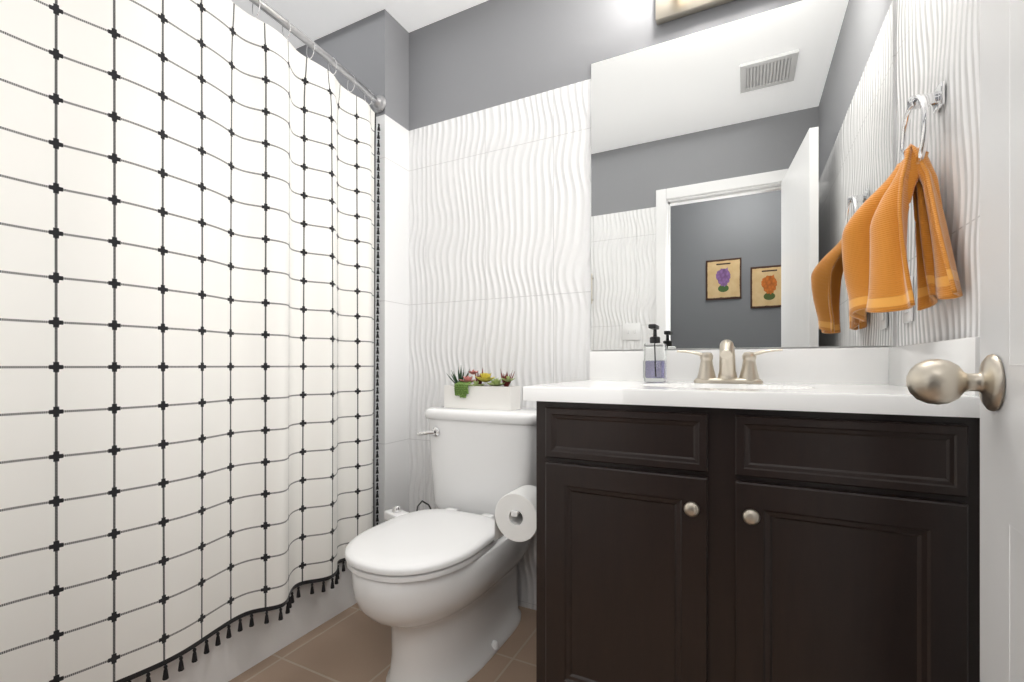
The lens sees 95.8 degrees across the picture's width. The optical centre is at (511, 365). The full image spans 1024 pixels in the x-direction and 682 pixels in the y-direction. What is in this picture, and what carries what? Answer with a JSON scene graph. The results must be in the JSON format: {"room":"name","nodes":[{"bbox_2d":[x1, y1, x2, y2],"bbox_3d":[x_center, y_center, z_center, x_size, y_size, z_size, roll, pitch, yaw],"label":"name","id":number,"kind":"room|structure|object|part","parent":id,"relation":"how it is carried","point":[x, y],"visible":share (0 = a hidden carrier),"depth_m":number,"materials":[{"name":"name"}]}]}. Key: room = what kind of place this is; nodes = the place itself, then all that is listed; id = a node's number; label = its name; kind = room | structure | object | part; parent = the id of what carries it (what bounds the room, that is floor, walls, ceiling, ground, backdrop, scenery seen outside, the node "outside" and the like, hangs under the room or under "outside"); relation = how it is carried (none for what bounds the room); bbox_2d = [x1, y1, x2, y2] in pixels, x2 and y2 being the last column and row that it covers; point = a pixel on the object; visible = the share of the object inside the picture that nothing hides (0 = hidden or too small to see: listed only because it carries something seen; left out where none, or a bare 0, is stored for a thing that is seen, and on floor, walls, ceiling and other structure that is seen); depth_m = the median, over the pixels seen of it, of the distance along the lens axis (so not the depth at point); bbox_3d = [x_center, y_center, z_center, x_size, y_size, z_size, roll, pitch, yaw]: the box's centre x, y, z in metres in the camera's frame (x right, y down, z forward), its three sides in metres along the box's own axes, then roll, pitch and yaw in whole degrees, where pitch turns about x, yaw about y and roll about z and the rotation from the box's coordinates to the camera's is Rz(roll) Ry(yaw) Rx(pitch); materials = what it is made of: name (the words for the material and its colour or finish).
{"room":"bathroom","nodes":[
{"label":"bathroom","id":0,"kind":"room"},
{"bbox_2d":[296,9,408,525],"bbox_3d":[-0.855,-0.270,2.183,0.801,2.440,0.155,0,0,27],"label":"wall","id":1,"kind":"structure","parent":0,"point":[371,53],"depth_m":1.99,"materials":[{"name":"grey tile"}]},
{"bbox_2d":[231,0,487,48],"bbox_3d":[-0.277,-1.540,0.500,3.545,0.100,2.844,0,0,27],"label":"ceiling","id":2,"kind":"structure","parent":0,"point":[313,20],"depth_m":1.95,"materials":[{"name":"white paint"}]},
{"bbox_2d":[229,603,535,681],"bbox_3d":[-0.277,1.000,0.500,3.545,0.100,2.844,0,0,27],"label":"floor","id":3,"kind":"structure","parent":0,"point":[352,643],"depth_m":1.51,"materials":[{"name":"tile"}]},
{"bbox_2d":[130,561,356,681],"bbox_3d":[-1.217,0.733,1.504,0.757,0.435,1.378,0,0,27],"label":"bathtub","id":4,"kind":"object","parent":3,"relation":"on","point":[237,653],"depth_m":1.48,"materials":[{"name":"white ceramic"}]},
{"bbox_2d":[344,406,535,681],"bbox_3d":[-0.238,0.557,1.537,0.532,0.785,0.742,0,0,27],"label":"toilet","id":5,"kind":"object","parent":3,"relation":"on","point":[435,590],"visible":0.9,"depth_m":1.42,"materials":[{"name":"white ceramic"}]},
{"bbox_3d":[-0.416,0.517,1.669,0.034,0.020,0.034,0,0,27],"label":"bidet knob","id":6,"kind":"part","parent":5,"relation":"part of","materials":[{"name":"silver metal"}]},
{"bbox_3d":[-0.266,0.547,1.409,0.374,0.018,0.476,0,0,27],"label":"seat","id":7,"kind":"part","parent":5,"relation":"part of","materials":[{"name":"white plastic"}]},
{"bbox_3d":[-0.315,0.250,1.739,0.088,0.034,0.027,0,0,27],"label":"lever","id":8,"kind":"part","parent":5,"relation":"part of","materials":[{"name":"silver metal"}]},
{"bbox_3d":[-0.092,0.184,1.755,0.468,0.038,0.222,0,0,27],"label":"lid","id":9,"kind":"part","parent":5,"relation":"part of","materials":[{"name":"white ceramic"}]},
{"bbox_3d":[-0.092,0.381,1.755,0.446,0.354,0.202,0,0,27],"label":"tank","id":10,"kind":"part","parent":5,"relation":"part of","materials":[{"name":"white ceramic"}]},
{"bbox_2d":[444,367,520,410],"bbox_3d":[-0.122,0.080,1.765,0.293,0.168,0.103,0,0,27],"label":"planter","id":11,"kind":"object","parent":5,"relation":"on","point":[465,393],"visible":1,"depth_m":1.74,"materials":[{"name":"white ceramic"}]},
{"bbox_2d":[522,336,979,681],"bbox_3d":[0.547,0.450,1.233,0.885,1.000,0.587,0,0,27],"label":"bathroom vanity","id":12,"kind":"object","parent":3,"relation":"on","point":[806,515],"visible":0.88,"depth_m":0.97,"materials":[{"name":"brown wood"}]},
{"bbox_2d":[495,485,535,541],"bbox_3d":[0.039,0.419,1.311,0.137,0.141,0.150,0,0,27],"label":"toilet paper roll","id":13,"kind":"object","parent":12,"relation":"attached to","point":[515,515],"visible":0.73,"depth_m":1.26,"materials":[{"name":"white paper"}]},
{"bbox_3d":[0.066,0.400,1.298,0.078,0.040,0.150,0,0,27],"label":"arm","id":14,"kind":"part","parent":13,"relation":"part of"},
{"bbox_3d":[0.258,0.170,1.095,0.380,0.126,0.018,0,0,27],"label":"drawer","id":15,"kind":"part","parent":12,"relation":"part of","materials":[{"name":"brown wood"}]},
{"bbox_3d":[0.258,0.540,1.095,0.380,0.589,0.018,0,0,27],"label":"door","id":16,"kind":"part","parent":12,"relation":"part of","materials":[{"name":"brown wood"}]},
{"bbox_2d":[522,380,979,434],"bbox_3d":[0.550,0.117,1.239,0.885,0.125,0.575,0,0,27],"label":"countertop","id":17,"kind":"structure","parent":12,"relation":"on","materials":[{"name":"white stone"}]},
{"bbox_2d":[643,324,666,382],"bbox_3d":[0.445,-0.036,1.446,0.063,0.179,0.086,0,0,27],"label":"soap dispenser","id":18,"kind":"object","parent":17,"relation":"on","point":[655,360],"visible":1,"depth_m":1.43,"materials":[{"name":"clear glass"}]},
{"bbox_3d":[0.451,-0.008,1.457,0.063,0.122,0.063,0,0,27],"label":"glass","id":19,"kind":"part","parent":18,"relation":"part of","materials":[{"name":"clear glass"}]},
{"bbox_2d":[677,339,782,383],"bbox_3d":[0.614,-0.010,1.322,0.280,0.127,0.163,0,0,27],"label":"faucet","id":20,"kind":"object","parent":17,"relation":"on","point":[727,374],"visible":1,"depth_m":1.34,"materials":[{"name":"silver metal"}]},
{"bbox_3d":[0.641,0.170,0.902,0.370,0.126,0.018,0,0,27],"label":"drawer","id":21,"kind":"part","parent":12,"relation":"part of","materials":[{"name":"brown wood"}]},
{"bbox_3d":[0.641,0.540,0.902,0.370,0.589,0.018,0,0,27],"label":"door","id":22,"kind":"part","parent":12,"relation":"part of","materials":[{"name":"brown wood"}]},
{"bbox_2d":[409,0,895,609],"bbox_3d":[-0.027,-0.270,1.910,2.725,2.440,0.100,0,0,27],"label":"wall","id":23,"kind":"structure","parent":0,"point":[499,186],"depth_m":1.85,"materials":[{"name":"grey tile"}]},
{"bbox_2d":[656,0,733,24],"bbox_3d":[0.655,-1.277,1.421,0.445,0.224,0.154,0,0,27],"label":"sconce","id":24,"kind":"object","parent":23,"relation":"attached to","point":[668,10],"visible":1,"depth_m":1.53,"materials":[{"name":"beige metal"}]},
{"bbox_2d":[591,0,892,349],"bbox_3d":[0.679,-0.577,1.493,0.873,1.046,0.005,0,0,27],"label":"mirror","id":25,"kind":"object","parent":23,"relation":"attached to","point":[741,170],"visible":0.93,"depth_m":1.47,"materials":[{"name":"clear glass"}]},
{"bbox_2d":[589,336,979,397],"bbox_3d":[0.556,0.003,1.243,0.878,0.105,0.562,0,0,27],"label":"backsplash","id":26,"kind":"structure","parent":23,"relation":"attached to","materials":[{"name":"white stone"}]},
{"bbox_2d":[896,0,979,345],"bbox_3d":[0.777,-0.270,0.588,0.100,2.440,1.539,0,0,27],"label":"wall","id":27,"kind":"structure","parent":0,"point":[937,42],"depth_m":0.96,"materials":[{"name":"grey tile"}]},
{"bbox_2d":[842,81,962,321],"bbox_3d":[0.842,-0.354,1.021,0.169,0.493,0.275,0,0,27],"label":"towel ring","id":28,"kind":"object","parent":27,"relation":"attached to","point":[874,260],"visible":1,"depth_m":1.00,"materials":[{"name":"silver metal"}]},
{"bbox_2d":[903,275,913,323],"bbox_3d":[1.018,-0.168,1.191,0.008,0.116,0.070,0,0,27],"label":"switch plate","id":29,"kind":"object","parent":27,"relation":"attached to","point":[908,315],"visible":0.5,"depth_m":1.17,"materials":[{"name":"white plastic"}]},
{"bbox_2d":[906,0,1023,681],"bbox_3d":[0.412,-0.069,0.293,0.173,2.022,0.678,0,0,33],"label":"door","id":30,"kind":"structure","parent":27,"relation":"in","point":[996,381],"depth_m":0.52,"materials":[{"name":"white"}]},
{"bbox_3d":[0.570,0.020,0.538,0.174,0.066,0.094,0,0,33],"label":"knob","id":31,"kind":"part","parent":30,"relation":"part of","materials":[{"name":"silver metal"}]},
{"bbox_3d":[-1.149,-0.270,0.628,1.672,2.440,0.120,0,0,27],"label":"wall","id":32,"kind":"structure","parent":0,"visible":0},
{"bbox_2d":[0,0,385,681],"bbox_3d":[-0.839,-0.173,1.314,0.134,1.917,1.380,0,0,27],"label":"shower curtain","id":33,"kind":"object","parent":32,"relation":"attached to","point":[188,384],"visible":0.92,"depth_m":1.18,"materials":[{"name":"white fabric"}]},
{"bbox_3d":[-0.850,-1.096,1.320,0.108,0.072,1.380,0,0,27],"label":"rod","id":34,"kind":"part","parent":33,"relation":"part of","materials":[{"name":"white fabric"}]}
]}

